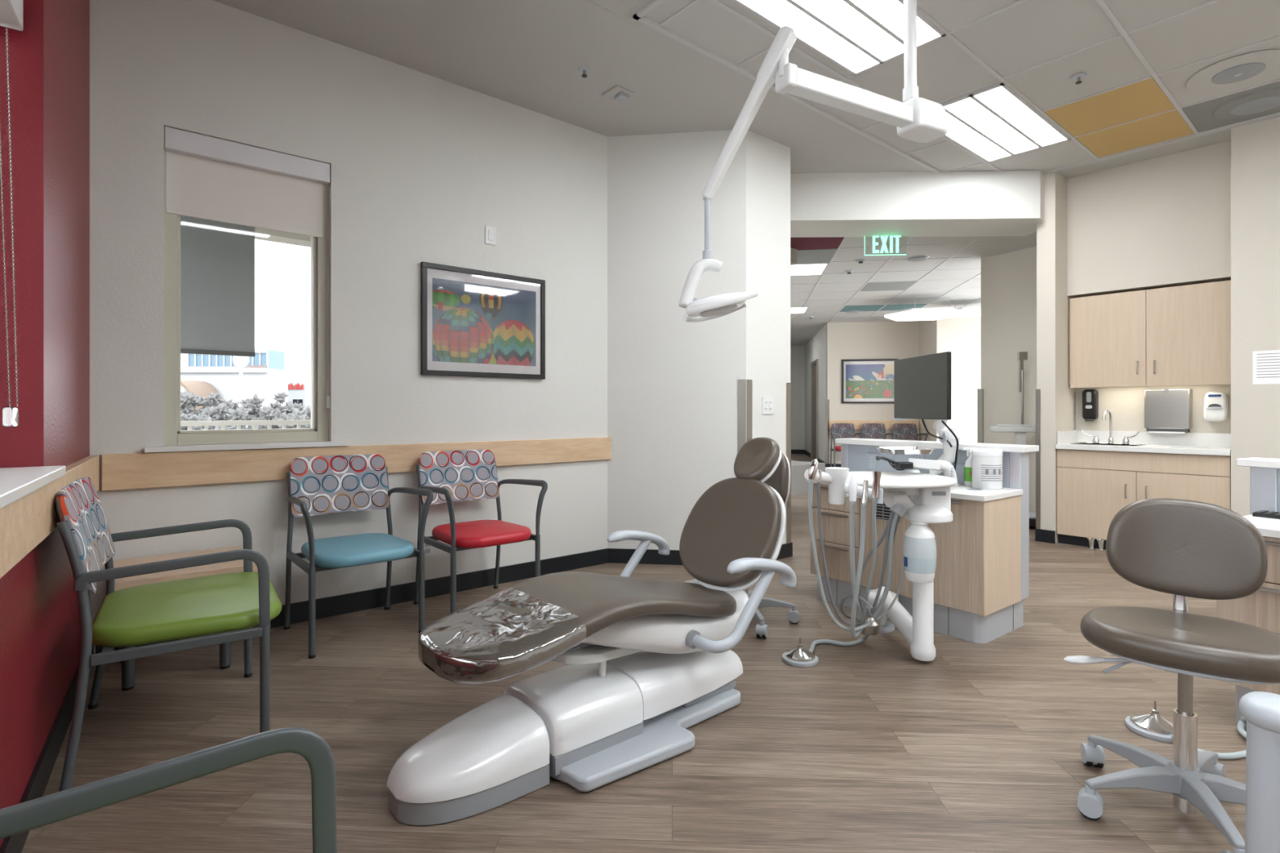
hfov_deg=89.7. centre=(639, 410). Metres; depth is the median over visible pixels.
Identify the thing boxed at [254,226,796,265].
roof overhang
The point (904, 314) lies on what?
diffuser
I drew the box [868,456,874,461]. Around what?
socket
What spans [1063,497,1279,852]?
stool
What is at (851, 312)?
grille
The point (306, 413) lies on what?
shrub
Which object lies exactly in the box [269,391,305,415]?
shrub
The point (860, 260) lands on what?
sprinkler head
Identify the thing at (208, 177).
roller shade
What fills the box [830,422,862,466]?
chair
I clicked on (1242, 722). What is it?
hose
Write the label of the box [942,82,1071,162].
ceiling light
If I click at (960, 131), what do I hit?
diffuser
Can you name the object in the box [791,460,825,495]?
cabinet
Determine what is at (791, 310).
diffuser
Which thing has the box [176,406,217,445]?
shrub
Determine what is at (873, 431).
chair
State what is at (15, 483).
window sill
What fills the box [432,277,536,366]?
art print
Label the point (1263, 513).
keyboard
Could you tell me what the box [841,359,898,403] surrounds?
framed picture
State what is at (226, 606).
chair
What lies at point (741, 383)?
guard
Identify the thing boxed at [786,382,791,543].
guard
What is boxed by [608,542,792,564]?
baseboard
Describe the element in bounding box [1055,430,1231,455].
countertop
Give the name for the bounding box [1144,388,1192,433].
dispenser
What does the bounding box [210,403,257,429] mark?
shrub
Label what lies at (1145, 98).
tile
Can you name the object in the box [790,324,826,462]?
wall
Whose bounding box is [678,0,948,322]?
light
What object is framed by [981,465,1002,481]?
print
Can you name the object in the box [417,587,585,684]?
cover
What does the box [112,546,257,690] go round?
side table
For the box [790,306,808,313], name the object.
recessed light
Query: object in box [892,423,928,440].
chair
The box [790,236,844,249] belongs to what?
tile
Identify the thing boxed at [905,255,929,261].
ceiling speaker
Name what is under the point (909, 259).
grille
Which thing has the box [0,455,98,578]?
trim
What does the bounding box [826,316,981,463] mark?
wall
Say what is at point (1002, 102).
diffuser
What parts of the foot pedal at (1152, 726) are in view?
stem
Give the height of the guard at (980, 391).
1.250 m
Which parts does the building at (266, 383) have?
garage door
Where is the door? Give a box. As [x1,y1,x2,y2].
[810,359,818,460]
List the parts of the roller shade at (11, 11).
bead chain, bead chain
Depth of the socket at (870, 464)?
3.94 m
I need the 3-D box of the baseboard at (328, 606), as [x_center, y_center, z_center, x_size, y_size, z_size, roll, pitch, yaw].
[-1.328,1.067,3.794,2.875,0.105,0.012,0,0,-40]
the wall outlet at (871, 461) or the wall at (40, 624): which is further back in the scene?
the wall outlet at (871, 461)
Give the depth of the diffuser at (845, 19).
3.36 m
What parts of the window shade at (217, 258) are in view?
rail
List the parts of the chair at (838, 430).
leg, arm, leg, seat, backrest, arm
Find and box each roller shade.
[0,0,22,427]
[164,126,329,408]
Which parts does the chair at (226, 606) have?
leg, backrest, leg, arm, seat frame, arm, seat, leg, leg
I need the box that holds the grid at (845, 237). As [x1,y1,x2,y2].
[790,236,1007,323]
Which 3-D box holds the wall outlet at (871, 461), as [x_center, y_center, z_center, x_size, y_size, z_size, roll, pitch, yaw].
[1.420,0.320,3.942,0.011,0.112,0.072,0,0,-38]
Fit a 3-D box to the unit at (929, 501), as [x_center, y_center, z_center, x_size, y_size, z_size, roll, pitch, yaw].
[1.066,0.661,2.836,0.574,0.951,1.160,0,0,38]
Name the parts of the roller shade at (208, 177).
bead chain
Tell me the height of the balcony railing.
0.485 m
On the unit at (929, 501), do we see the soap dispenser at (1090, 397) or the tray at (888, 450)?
the tray at (888, 450)
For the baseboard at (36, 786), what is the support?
attached to the wall at (40, 624)
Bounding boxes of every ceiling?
[213,0,1231,178]
[790,231,1036,346]
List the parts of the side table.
leg, leg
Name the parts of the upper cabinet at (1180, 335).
door, door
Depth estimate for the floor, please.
2.16 m
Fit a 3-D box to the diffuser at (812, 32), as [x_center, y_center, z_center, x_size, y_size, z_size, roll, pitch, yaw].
[0.883,-2.009,3.387,1.169,0.006,0.158,0,0,-40]
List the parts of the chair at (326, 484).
leg, arm, leg, backrest, seat frame, seat, leg, arm, leg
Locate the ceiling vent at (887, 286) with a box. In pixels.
[860,280,917,291]
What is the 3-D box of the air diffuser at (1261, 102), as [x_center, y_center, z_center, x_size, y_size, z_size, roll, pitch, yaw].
[4.039,-1.992,4.205,0.440,0.032,0.440,0,0,-40]
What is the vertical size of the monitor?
0.697 m
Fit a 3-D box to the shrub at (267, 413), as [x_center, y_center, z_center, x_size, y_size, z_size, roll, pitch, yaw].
[-7.968,1.008,14.006,1.240,2.225,0.963,0,0,27]
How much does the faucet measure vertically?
0.282 m
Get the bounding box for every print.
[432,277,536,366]
[845,364,893,398]
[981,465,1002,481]
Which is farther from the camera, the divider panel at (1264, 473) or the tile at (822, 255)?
the tile at (822, 255)
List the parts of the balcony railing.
rail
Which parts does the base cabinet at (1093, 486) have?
door, panel, handle, door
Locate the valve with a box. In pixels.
[1087,537,1105,551]
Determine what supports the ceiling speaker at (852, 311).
attached to the ceiling at (802, 333)
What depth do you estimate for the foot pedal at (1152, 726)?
2.21 m
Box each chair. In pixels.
[0,727,337,852]
[55,476,281,791]
[284,453,433,658]
[386,437,796,825]
[413,449,547,613]
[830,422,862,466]
[861,423,895,439]
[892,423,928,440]
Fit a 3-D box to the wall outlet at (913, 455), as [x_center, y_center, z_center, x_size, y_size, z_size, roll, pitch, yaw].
[1.600,0.290,3.708,0.010,0.112,0.072,0,0,-37]
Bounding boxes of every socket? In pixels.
[425,548,431,553]
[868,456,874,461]
[868,462,874,467]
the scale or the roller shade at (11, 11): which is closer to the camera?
the roller shade at (11, 11)
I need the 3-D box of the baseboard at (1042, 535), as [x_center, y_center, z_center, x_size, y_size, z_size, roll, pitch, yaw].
[5.161,1.067,3.529,0.162,0.105,5.318,0,0,-40]
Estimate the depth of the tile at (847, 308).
10.42 m
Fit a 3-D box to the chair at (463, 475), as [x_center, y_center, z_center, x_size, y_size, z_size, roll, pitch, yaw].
[-0.928,0.683,3.678,0.608,0.876,0.614,0,0,-40]
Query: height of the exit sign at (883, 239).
0.226 m
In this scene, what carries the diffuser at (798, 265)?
attached to the recessed light at (810, 268)
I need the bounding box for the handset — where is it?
[875,456,913,471]
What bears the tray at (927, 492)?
on the unit at (929, 501)
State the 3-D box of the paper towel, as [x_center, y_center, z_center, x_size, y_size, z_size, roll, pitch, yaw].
[4.242,0.164,5.180,0.008,0.040,0.230,0,0,-40]
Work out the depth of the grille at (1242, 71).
3.80 m
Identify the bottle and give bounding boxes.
[902,503,952,582]
[961,447,977,486]
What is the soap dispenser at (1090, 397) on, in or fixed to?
attached to the wall at (1211, 213)
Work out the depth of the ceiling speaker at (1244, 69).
3.80 m
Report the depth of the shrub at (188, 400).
19.04 m
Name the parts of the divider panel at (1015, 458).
trim, panel, trim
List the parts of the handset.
handle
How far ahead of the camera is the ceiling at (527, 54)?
3.75 m
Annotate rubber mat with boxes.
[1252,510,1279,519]
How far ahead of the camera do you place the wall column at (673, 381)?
4.68 m
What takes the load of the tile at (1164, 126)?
attached to the ceiling tiles at (1028, 33)
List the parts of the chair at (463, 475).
leg, arm, leg, backrest, seat frame, seat, leg, arm, leg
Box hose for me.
[1236,715,1246,738]
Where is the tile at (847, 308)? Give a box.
[840,304,885,311]
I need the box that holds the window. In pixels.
[143,150,350,453]
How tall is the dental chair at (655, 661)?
0.996 m
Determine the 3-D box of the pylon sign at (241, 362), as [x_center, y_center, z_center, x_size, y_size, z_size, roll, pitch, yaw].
[-27.922,-1.157,45.000,1.100,6.555,0.240,0,0,0]
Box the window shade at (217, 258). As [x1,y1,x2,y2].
[180,215,254,356]
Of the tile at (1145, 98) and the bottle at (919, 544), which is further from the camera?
the tile at (1145, 98)
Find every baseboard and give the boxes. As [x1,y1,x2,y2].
[0,644,93,852]
[95,548,608,653]
[608,542,792,564]
[791,449,840,467]
[1035,528,1055,543]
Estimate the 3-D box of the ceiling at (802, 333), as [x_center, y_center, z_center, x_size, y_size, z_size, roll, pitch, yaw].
[4.950,-1.760,12.080,8.100,0.200,12.840,0,0,0]
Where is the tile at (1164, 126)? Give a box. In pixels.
[1075,109,1194,157]
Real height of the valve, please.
0.097 m
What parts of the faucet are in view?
wing handle, spout, wing handle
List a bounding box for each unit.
[804,457,957,661]
[1238,691,1279,852]
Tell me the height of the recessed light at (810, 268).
0.020 m
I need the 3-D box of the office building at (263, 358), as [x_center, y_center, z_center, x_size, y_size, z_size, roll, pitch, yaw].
[-39.721,-1.869,63.200,7.755,7.978,3.600,0,0,0]
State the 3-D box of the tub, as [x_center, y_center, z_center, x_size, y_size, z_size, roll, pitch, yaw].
[1.783,0.301,3.304,0.142,0.200,0.142,0,0,0]
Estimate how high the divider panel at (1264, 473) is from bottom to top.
0.810 m
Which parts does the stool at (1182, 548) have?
lever, arm, arm, seat, stem, backrest, seat plate, arm, arm, arm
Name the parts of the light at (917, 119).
drop rod, handle, spring arm, fixed arm, ceiling post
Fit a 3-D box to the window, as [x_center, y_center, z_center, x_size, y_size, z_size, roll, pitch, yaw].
[-1.989,-0.575,3.305,0.893,1.541,0.185,0,0,-40]
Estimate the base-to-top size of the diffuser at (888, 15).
0.006 m
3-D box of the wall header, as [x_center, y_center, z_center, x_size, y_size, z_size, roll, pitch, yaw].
[2.285,-1.810,5.693,2.581,0.400,0.564,0,0,1]
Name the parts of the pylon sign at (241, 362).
post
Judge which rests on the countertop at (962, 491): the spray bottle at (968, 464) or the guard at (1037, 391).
the spray bottle at (968, 464)
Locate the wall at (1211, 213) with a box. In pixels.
[1036,116,1279,543]
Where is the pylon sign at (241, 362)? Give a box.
[232,355,248,407]
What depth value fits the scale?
6.39 m
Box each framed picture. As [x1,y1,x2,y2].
[420,261,545,379]
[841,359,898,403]
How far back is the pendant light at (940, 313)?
9.40 m
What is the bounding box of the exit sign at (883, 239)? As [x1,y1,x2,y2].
[864,235,906,255]
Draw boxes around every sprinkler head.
[577,66,591,77]
[844,270,853,274]
[856,258,865,263]
[1071,72,1086,84]
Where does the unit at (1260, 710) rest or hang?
on the floor
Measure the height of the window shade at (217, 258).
1.193 m
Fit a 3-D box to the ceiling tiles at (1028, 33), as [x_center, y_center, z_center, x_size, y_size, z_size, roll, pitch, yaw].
[3.429,-2.019,2.326,4.040,0.010,5.920,0,0,-40]
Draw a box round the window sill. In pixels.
[0,465,66,509]
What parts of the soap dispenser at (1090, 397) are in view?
push lever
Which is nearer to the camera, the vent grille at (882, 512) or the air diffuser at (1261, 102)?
the vent grille at (882, 512)
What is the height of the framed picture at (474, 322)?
0.670 m
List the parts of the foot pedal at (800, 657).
stem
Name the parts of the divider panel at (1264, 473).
trim, panel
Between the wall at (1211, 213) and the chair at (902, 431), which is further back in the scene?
the chair at (902, 431)
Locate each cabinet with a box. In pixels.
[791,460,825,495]
[810,483,1022,643]
[1057,448,1231,549]
[1069,280,1231,387]
[1216,536,1279,728]
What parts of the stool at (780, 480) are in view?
arm, arm, backrest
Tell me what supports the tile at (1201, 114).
attached to the ceiling tiles at (1028, 33)
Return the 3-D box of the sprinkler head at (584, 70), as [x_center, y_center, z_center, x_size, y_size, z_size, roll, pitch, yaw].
[-0.328,-1.990,3.794,0.080,0.041,0.080,0,0,-40]
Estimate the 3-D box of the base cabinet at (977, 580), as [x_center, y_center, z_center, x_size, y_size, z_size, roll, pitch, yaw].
[1.496,0.775,3.564,0.507,0.690,1.002,0,0,-37]
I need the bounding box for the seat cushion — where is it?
[420,571,736,681]
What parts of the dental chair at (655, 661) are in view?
stop post, armrest, plate, backrest, armrest, headrest plate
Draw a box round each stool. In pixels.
[742,452,799,638]
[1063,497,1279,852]
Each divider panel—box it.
[835,438,1039,599]
[1236,457,1279,515]
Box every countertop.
[806,479,1022,502]
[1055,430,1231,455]
[1242,514,1279,538]
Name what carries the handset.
on the unit at (929, 501)
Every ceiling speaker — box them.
[845,310,859,313]
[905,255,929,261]
[1185,48,1279,92]
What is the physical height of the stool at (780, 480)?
0.906 m
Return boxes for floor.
[21,453,1246,852]
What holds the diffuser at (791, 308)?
attached to the recessed light at (793, 309)
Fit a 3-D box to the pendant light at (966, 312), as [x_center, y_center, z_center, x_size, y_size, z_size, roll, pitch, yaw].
[5.054,-1.562,9.847,0.828,0.195,0.624,0,0,9]
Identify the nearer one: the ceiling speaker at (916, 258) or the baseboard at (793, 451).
the ceiling speaker at (916, 258)
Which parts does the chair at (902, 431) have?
backrest, arm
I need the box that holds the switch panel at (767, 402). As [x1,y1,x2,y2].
[762,396,773,413]
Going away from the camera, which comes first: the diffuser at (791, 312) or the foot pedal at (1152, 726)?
the foot pedal at (1152, 726)
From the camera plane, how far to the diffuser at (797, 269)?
7.53 m
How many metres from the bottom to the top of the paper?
0.230 m
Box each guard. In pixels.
[737,379,751,452]
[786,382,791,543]
[825,399,829,463]
[977,388,983,443]
[1035,389,1040,528]
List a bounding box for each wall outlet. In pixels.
[423,542,433,557]
[866,453,877,471]
[911,453,924,470]
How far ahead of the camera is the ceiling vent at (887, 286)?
8.57 m
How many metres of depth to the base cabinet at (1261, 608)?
2.21 m
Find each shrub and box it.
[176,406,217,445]
[180,391,201,416]
[194,391,232,420]
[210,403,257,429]
[227,393,267,429]
[257,405,308,428]
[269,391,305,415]
[286,404,311,428]
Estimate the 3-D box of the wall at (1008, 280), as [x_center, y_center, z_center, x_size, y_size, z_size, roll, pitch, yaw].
[4.078,-0.270,6.341,0.323,2.780,1.453,0,0,-18]
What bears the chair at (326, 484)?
on the floor
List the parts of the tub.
lid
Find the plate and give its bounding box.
[484,225,495,244]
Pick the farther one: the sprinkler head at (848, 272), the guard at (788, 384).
the sprinkler head at (848, 272)
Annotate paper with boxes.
[1253,350,1279,384]
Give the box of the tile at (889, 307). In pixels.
[879,303,927,311]
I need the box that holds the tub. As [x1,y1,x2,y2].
[971,448,1003,489]
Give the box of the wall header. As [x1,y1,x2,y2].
[790,170,1044,237]
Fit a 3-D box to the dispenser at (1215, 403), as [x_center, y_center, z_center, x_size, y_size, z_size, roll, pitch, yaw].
[4.463,-0.026,4.984,0.104,0.230,0.139,0,0,-40]
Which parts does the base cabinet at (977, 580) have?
handle, handle, handle, drawer, drawer, drawer, door panel, door panel, handle, panel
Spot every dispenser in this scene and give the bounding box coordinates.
[1082,389,1098,421]
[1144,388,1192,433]
[1203,391,1228,421]
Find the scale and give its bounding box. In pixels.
[990,351,1035,527]
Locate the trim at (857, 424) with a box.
[829,420,919,429]
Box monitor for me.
[893,351,960,475]
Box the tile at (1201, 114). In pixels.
[1182,80,1279,132]
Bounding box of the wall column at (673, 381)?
[607,129,790,550]
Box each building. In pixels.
[180,368,288,427]
[186,349,284,369]
[288,372,311,412]
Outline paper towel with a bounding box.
[1148,427,1185,433]
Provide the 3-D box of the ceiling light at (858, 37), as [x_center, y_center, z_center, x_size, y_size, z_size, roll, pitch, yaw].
[0.999,-2.008,3.250,1.205,0.016,0.540,0,0,-40]
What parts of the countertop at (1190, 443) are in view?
sink bowl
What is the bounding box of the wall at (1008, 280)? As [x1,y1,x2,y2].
[981,245,1036,511]
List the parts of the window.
sill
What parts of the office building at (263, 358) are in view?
sign panel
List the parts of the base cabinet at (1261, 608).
drawer, drawer, handle, drawer, handle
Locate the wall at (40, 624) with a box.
[0,0,89,846]
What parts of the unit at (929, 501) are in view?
mount post, swing arm, knob, post, arm, tray bracket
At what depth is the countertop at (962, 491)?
3.14 m
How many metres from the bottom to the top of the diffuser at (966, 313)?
0.035 m
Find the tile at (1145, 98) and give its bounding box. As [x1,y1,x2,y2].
[1044,77,1175,136]
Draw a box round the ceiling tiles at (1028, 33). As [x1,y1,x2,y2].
[644,0,1279,171]
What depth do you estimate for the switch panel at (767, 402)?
4.74 m
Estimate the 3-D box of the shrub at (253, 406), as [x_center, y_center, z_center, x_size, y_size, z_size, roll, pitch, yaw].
[-11.569,0.808,19.105,1.153,2.625,1.049,0,0,26]
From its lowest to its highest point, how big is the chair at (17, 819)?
0.876 m
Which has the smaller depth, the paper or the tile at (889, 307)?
the paper
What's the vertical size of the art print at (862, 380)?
0.640 m
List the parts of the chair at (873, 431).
backrest, arm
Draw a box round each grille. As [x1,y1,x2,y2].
[846,311,858,313]
[875,500,899,521]
[907,257,927,261]
[1211,62,1265,84]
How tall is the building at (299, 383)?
6.324 m
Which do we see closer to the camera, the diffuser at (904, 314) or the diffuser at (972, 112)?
the diffuser at (972, 112)
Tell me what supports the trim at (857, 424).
attached to the wall at (960, 336)
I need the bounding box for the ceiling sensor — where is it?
[602,85,635,102]
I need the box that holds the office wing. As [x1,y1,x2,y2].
[180,353,186,368]
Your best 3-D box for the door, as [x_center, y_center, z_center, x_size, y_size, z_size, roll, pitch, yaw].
[3.845,0.020,14.173,0.040,2.200,1.160,0,0,9]
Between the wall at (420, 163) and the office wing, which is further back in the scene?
the office wing
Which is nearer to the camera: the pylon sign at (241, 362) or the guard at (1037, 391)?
the guard at (1037, 391)
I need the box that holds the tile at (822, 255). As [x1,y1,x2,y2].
[796,248,837,263]
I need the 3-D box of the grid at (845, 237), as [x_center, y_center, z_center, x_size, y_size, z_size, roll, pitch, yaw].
[4.185,-1.663,8.829,5.304,0.015,6.450,0,0,9]
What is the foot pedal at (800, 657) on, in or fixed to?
on the floor
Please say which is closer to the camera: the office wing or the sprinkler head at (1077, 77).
the sprinkler head at (1077, 77)
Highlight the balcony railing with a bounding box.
[180,419,311,430]
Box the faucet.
[1081,409,1139,444]
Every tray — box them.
[845,471,956,511]
[875,446,935,454]
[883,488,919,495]
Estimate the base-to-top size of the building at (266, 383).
5.506 m
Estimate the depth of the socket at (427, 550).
3.84 m
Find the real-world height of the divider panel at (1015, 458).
0.789 m
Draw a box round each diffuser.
[739,0,878,72]
[790,263,826,268]
[790,267,824,271]
[790,271,822,275]
[790,307,806,310]
[790,309,805,311]
[790,311,804,313]
[794,0,903,60]
[851,0,939,44]
[884,309,961,320]
[944,97,1037,153]
[946,112,1010,160]
[953,308,981,317]
[974,86,1066,145]
[1213,87,1279,119]
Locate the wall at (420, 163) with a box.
[89,0,611,653]
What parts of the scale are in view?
height rod, tread plate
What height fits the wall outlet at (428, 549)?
0.115 m
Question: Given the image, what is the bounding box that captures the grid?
[632,0,1279,174]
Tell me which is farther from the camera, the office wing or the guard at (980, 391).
the office wing
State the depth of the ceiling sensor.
4.06 m
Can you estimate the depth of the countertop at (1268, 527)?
2.25 m
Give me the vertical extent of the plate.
0.115 m
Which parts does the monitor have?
arm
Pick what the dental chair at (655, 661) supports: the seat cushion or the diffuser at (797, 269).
the seat cushion
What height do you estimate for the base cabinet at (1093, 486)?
0.795 m
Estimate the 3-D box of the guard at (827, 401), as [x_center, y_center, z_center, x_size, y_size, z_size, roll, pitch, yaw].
[3.551,0.407,12.195,0.060,1.215,0.060,0,0,-40]
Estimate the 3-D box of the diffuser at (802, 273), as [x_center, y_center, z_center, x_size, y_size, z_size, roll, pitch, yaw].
[1.745,-1.647,7.773,0.875,0.006,0.180,0,0,9]
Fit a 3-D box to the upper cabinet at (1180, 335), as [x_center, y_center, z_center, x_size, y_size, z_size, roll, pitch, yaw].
[4.150,-0.583,5.244,0.240,0.780,1.082,0,0,-40]
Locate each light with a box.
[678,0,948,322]
[732,0,946,75]
[790,262,828,275]
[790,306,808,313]
[884,302,961,320]
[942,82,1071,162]
[953,304,981,317]

